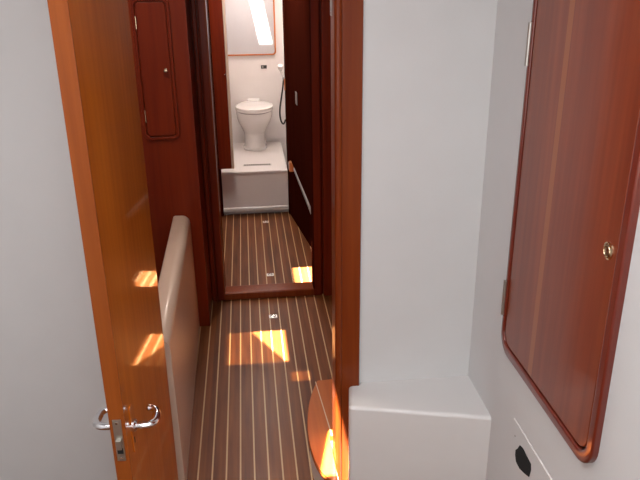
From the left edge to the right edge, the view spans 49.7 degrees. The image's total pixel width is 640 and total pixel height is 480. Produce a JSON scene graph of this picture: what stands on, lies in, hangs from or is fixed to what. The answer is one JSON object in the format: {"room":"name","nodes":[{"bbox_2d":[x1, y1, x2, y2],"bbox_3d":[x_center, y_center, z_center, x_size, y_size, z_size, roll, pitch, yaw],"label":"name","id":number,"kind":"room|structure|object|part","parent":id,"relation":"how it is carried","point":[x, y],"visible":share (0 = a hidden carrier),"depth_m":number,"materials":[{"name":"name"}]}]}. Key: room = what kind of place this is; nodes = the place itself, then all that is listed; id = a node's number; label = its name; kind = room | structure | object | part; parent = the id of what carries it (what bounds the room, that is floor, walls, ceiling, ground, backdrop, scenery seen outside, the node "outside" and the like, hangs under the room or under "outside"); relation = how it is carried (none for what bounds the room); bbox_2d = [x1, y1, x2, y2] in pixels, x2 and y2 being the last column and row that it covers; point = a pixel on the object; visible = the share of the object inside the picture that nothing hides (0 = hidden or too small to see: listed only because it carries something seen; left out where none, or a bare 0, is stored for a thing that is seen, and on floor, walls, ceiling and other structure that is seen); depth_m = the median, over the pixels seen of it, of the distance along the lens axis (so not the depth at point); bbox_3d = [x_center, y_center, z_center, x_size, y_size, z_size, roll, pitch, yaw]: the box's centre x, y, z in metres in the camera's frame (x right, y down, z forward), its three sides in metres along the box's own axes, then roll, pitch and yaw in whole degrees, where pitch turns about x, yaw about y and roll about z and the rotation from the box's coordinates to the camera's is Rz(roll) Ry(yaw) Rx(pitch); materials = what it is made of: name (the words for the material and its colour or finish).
{"room":"ship interior","nodes":[
{"label":"ship interior","id":0,"kind":"room"},
{"bbox_2d":[128,0,211,325],"bbox_3d":[-0.990,-0.546,3.063,0.870,2.000,0.280,-3,22,-5],"label":"wall","id":1,"kind":"structure","parent":0,"point":[174,172],"depth_m":3.05,"materials":[{"name":"brown wood"}]},
{"bbox_2d":[131,0,179,139],"bbox_3d":[-0.683,-0.701,2.871,0.151,0.578,0.035,-3,22,-5],"label":"locker","id":2,"kind":"object","parent":1,"relation":"attached to","point":[150,22],"visible":1,"depth_m":2.87,"materials":[{"name":"brown wood"}]},
{"bbox_2d":[207,0,223,215],"bbox_3d":[-0.685,-1.105,4.478,1.800,2.000,0.040,-3,22,-5],"label":"wall","id":3,"kind":"structure","parent":0,"point":[219,170],"depth_m":4.62,"materials":[{"name":"brown wood"}]},
{"bbox_2d":[208,0,233,168],"bbox_3d":[-0.630,-1.165,4.349,0.100,1.475,0.052,-3,22,-5],"label":"door","id":4,"kind":"structure","parent":3,"relation":"in","point":[217,14],"depth_m":4.40,"materials":[{"name":"brown wood"}]},
{"bbox_2d":[0,0,497,479],"bbox_3d":[-0.312,-0.096,1.897,1.650,2.000,0.050,-3,22,-5],"label":"wall","id":5,"kind":"structure","parent":0,"point":[427,64],"depth_m":1.91,"materials":[{"name":"white paint"}]},
{"bbox_2d":[47,0,177,479],"bbox_3d":[-0.461,0.068,1.648,0.154,1.760,0.496,-1,21,-2],"label":"door","id":6,"kind":"structure","parent":5,"relation":"in","point":[92,40],"depth_m":1.52,"materials":[{"name":"brown wood"}]},
{"bbox_3d":[-0.503,0.416,1.614,0.050,0.020,0.081,-1,21,-2],"label":"lever handle","id":7,"kind":"part","parent":6,"relation":"part of","materials":[{"name":"silver metal"}]},
{"bbox_3d":[-0.448,0.448,1.542,0.019,0.110,0.003,-1,21,-2],"label":"latch plate","id":8,"kind":"part","parent":6,"relation":"part of","materials":[{"name":"metal"}]},
{"bbox_3d":[-0.432,0.435,1.592,0.003,0.127,0.024,-1,21,-2],"label":"handle plate","id":9,"kind":"part","parent":6,"relation":"part of","materials":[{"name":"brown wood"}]},
{"bbox_3d":[-0.400,0.413,1.618,0.050,0.020,0.081,-1,21,-2],"label":"lever handle","id":10,"kind":"part","parent":6,"relation":"part of","materials":[{"name":"silver metal"}]},
{"bbox_2d":[330,0,331,15],"bbox_3d":[0.028,-0.627,1.750,0.004,0.112,0.036,-3,22,-5],"label":"strike plate","id":11,"kind":"object","parent":5,"relation":"attached to","point":[330,0],"visible":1,"depth_m":1.76,"materials":[{"name":"metal"}]},
{"bbox_2d":[331,0,341,479],"bbox_3d":[0.048,-0.049,1.958,0.021,1.860,0.088,-3,22,-5],"label":"trim","id":12,"kind":"structure","parent":5,"relation":"attached to","point":[336,18],"depth_m":1.92,"materials":[{"name":"brown wood"}]},
{"bbox_2d":[342,0,363,479],"bbox_3d":[0.087,-0.058,1.925,0.054,1.900,0.012,-3,22,-5],"label":"trim","id":13,"kind":"structure","parent":5,"relation":"attached to","point":[352,10],"depth_m":1.90,"materials":[{"name":"brown wood"}]},
{"bbox_2d":[190,0,322,299],"bbox_3d":[-0.545,-0.630,3.265,1.800,2.000,0.060,-3,22,-5],"label":"wall","id":14,"kind":"structure","parent":0,"point":[195,0],"depth_m":3.32,"materials":[{"name":"brown wood"}]},
{"bbox_2d":[190,0,216,301],"bbox_3d":[-0.556,-0.614,3.224,0.021,2.000,0.025,-3,22,-5],"label":"trim","id":15,"kind":"structure","parent":14,"relation":"attached to","point":[193,2],"depth_m":3.28,"materials":[{"name":"brown wood"}]},
{"bbox_2d":[197,0,224,300],"bbox_3d":[-0.522,-0.617,3.231,0.036,2.000,0.018,-3,22,-5],"label":"trim","id":16,"kind":"structure","parent":14,"relation":"attached to","point":[200,3],"depth_m":3.29,"materials":[{"name":"brown wood"}]},
{"bbox_2d":[204,0,224,293],"bbox_3d":[-0.510,-0.579,3.285,0.008,1.810,0.088,-3,22,-5],"label":"trim","id":17,"kind":"structure","parent":14,"relation":"attached to","point":[205,4],"depth_m":3.30,"materials":[{"name":"brown wood"}]},
{"bbox_2d":[206,0,225,285],"bbox_3d":[-0.514,-0.598,3.331,0.012,1.808,0.012,-3,22,-5],"label":"trim","id":18,"kind":"structure","parent":14,"relation":"attached to","point":[206,0],"depth_m":3.36,"materials":[{"name":"brown wood"}]},
{"bbox_2d":[224,282,313,299],"bbox_3d":[-0.267,0.269,3.647,0.474,0.042,0.093,-3,22,-5],"label":"door sill","id":19,"kind":"structure","parent":14,"relation":"attached to","point":[299,288],"depth_m":3.62,"materials":[{"name":"brown wood"}]},
{"bbox_2d":[310,0,321,294],"bbox_3d":[-0.021,-0.642,3.279,0.044,2.000,0.018,-3,22,-5],"label":"trim","id":20,"kind":"structure","parent":14,"relation":"attached to","point":[315,40],"depth_m":3.34,"materials":[{"name":"brown wood"}]},
{"bbox_2d":[321,0,331,295],"bbox_3d":[0.032,-0.642,3.278,0.047,2.000,0.030,-3,22,-5],"label":"trim","id":21,"kind":"structure","parent":14,"relation":"attached to","point":[325,4],"depth_m":3.33,"materials":[{"name":"brown wood"}]},
{"bbox_2d":[228,0,286,165],"bbox_3d":[-0.533,-1.426,5.293,0.610,2.000,0.050,-3,22,-5],"label":"wall","id":22,"kind":"structure","parent":0,"point":[247,79],"depth_m":5.36,"materials":[{"name":"white paint"}]},
{"bbox_2d":[225,0,275,55],"bbox_3d":[-0.535,-1.746,5.133,0.395,0.728,0.018,-3,22,-5],"label":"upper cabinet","id":23,"kind":"object","parent":22,"relation":"attached to","point":[250,24],"visible":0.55,"depth_m":5.19,"materials":[{"name":"white mirror"}]},
{"bbox_2d":[278,64,285,124],"bbox_3d":[-0.287,-1.105,5.236,0.058,0.452,0.072,-3,22,-5],"label":"shower","id":24,"kind":"object","parent":22,"relation":"attached to","point":[280,66],"visible":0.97,"depth_m":5.22,"materials":[{"name":"plastic"}]},
{"bbox_2d":[187,212,331,479],"bbox_3d":[-0.365,0.558,3.038,2.000,0.050,6.500,-3,22,-5],"label":"floor","id":25,"kind":"structure","parent":0,"point":[257,374],"depth_m":3.02,"materials":[{"name":"brown wood"}]},
{"bbox_2d":[158,216,199,479],"bbox_3d":[-0.553,0.360,2.700,0.078,0.570,1.135,-3,22,-6],"label":"wall","id":26,"kind":"structure","parent":25,"relation":"on","point":[177,291],"depth_m":2.49,"materials":[{"name":"white paint"}]},
{"bbox_2d":[221,142,288,214],"bbox_3d":[-0.491,-0.478,5.176,0.454,0.320,0.860,-3,22,-5],"label":"platform","id":27,"kind":"object","parent":25,"relation":"on","point":[257,182],"visible":0.92,"depth_m":4.80,"materials":[{"name":"ceramic"}]},
{"bbox_2d":[235,98,272,150],"bbox_3d":[-0.496,-0.871,5.268,0.284,0.351,0.383,-3,22,-5],"label":"toilet","id":28,"kind":"object","parent":27,"relation":"on","point":[254,116],"visible":1,"depth_m":5.17,"materials":[{"name":"ceramic"}]},
{"bbox_3d":[-0.497,-0.995,5.218,0.282,0.017,0.376,-3,22,-5],"label":"seat","id":29,"kind":"part","parent":28,"relation":"part of","materials":[{"name":"ceramic"}]},
{"bbox_3d":[-0.497,-1.014,5.210,0.284,0.020,0.380,-3,22,-5],"label":"lid","id":30,"kind":"part","parent":28,"relation":"part of","materials":[{"name":"ceramic"}]},
{"bbox_3d":[-0.496,-0.903,5.257,0.276,0.172,0.364,-3,22,-5],"label":"bowl","id":31,"kind":"part","parent":28,"relation":"part of","materials":[{"name":"ceramic"}]},
{"bbox_2d":[221,142,287,174],"bbox_3d":[-0.493,-0.615,5.125,0.454,0.021,0.854,-3,22,-5],"label":"tray","id":32,"kind":"object","parent":27,"relation":"on","point":[271,160],"depth_m":4.96,"materials":[{"name":"white plastic"}]},
{"bbox_3d":[-0.449,-0.341,4.804,0.454,0.265,0.040,-3,22,-5],"label":"panel","id":33,"kind":"part","parent":27,"relation":"part of","materials":[{"name":"white plastic"}]},
{"bbox_2d":[307,379,337,479],"bbox_3d":[0.078,0.699,2.431,0.249,0.121,0.590,-3,22,-5],"label":"step","id":34,"kind":"structure","parent":25,"relation":"on","point":[320,415],"depth_m":2.38,"materials":[{"name":"brown wood"}]},
{"bbox_2d":[348,376,490,479],"bbox_3d":[0.282,0.664,2.118,0.393,0.410,0.219,-3,22,-5],"label":"bench","id":35,"kind":"object","parent":25,"relation":"on","point":[439,428],"visible":1,"depth_m":2.04,"materials":[{"name":"white plastic"}]},
{"bbox_2d":[282,5,310,245],"bbox_3d":[-0.086,-1.060,4.348,0.238,2.000,2.160,-3,22,-5],"label":"wall","id":36,"kind":"structure","parent":0,"point":[299,211],"depth_m":4.53,"materials":[{"name":"brown wood"}]},
{"bbox_2d":[282,0,289,213],"bbox_3d":[-0.225,-1.058,4.552,0.012,1.850,0.075,-3,22,-5],"label":"trim","id":37,"kind":"structure","parent":36,"relation":"attached to","point":[282,0],"depth_m":4.58,"materials":[{"name":"brown wood"}]},
{"bbox_2d":[288,161,293,171],"bbox_3d":[-0.188,-0.483,4.530,0.033,0.065,0.060,-3,22,-5],"label":"bracket","id":38,"kind":"object","parent":36,"relation":"attached to","point":[291,167],"visible":0.74,"depth_m":4.50,"materials":[{"name":"orange wood"}]},
{"bbox_2d":[284,0,310,213],"bbox_3d":[-0.041,-1.094,3.857,0.238,1.576,1.253,-3,22,-5],"label":"cabinet door","id":39,"kind":"structure","parent":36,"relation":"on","point":[295,11],"depth_m":3.86,"materials":[{"name":"brown wood"}]},
{"bbox_2d":[307,0,314,288],"bbox_3d":[-0.044,-0.602,3.330,0.008,1.810,0.088,-3,22,-5],"label":"trim","id":40,"kind":"structure","parent":36,"relation":"attached to","point":[308,1],"depth_m":3.35,"materials":[{"name":"brown wood"}]},
{"bbox_2d":[468,0,639,479],"bbox_3d":[0.612,0.308,0.839,0.053,2.000,2.400,-3,22,-5],"label":"wall","id":41,"kind":"structure","parent":0,"point":[505,395],"depth_m":1.72,"materials":[{"name":"white paint"}]},
{"bbox_2d":[515,445,530,476],"bbox_3d":[0.511,0.557,1.738,0.002,0.067,0.096,-3,22,-5],"label":"cutout","id":42,"kind":"object","parent":41,"relation":"attached to","point":[522,460],"visible":1,"depth_m":1.74},
{"bbox_2d":[514,418,551,479],"bbox_3d":[0.525,0.539,1.583,0.006,0.006,0.430,-3,22,-5],"label":"ridge","id":43,"kind":"object","parent":41,"relation":"attached to","point":[530,445],"visible":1,"depth_m":1.65,"materials":[{"name":"white plastic"}]},
{"bbox_2d":[501,0,639,462],"bbox_3d":[0.503,-0.155,1.388,0.030,1.135,0.504,-3,22,-5],"label":"upper cabinet","id":44,"kind":"object","parent":41,"relation":"attached to","point":[576,206],"visible":1,"depth_m":1.37,"materials":[{"name":"brown wood"}]},
{"bbox_3d":[0.519,0.020,1.247,0.004,0.033,0.033,-3,22,-5],"label":"ring pull","id":45,"kind":"part","parent":44,"relation":"part of","materials":[{"name":"gold metal"}]}
]}

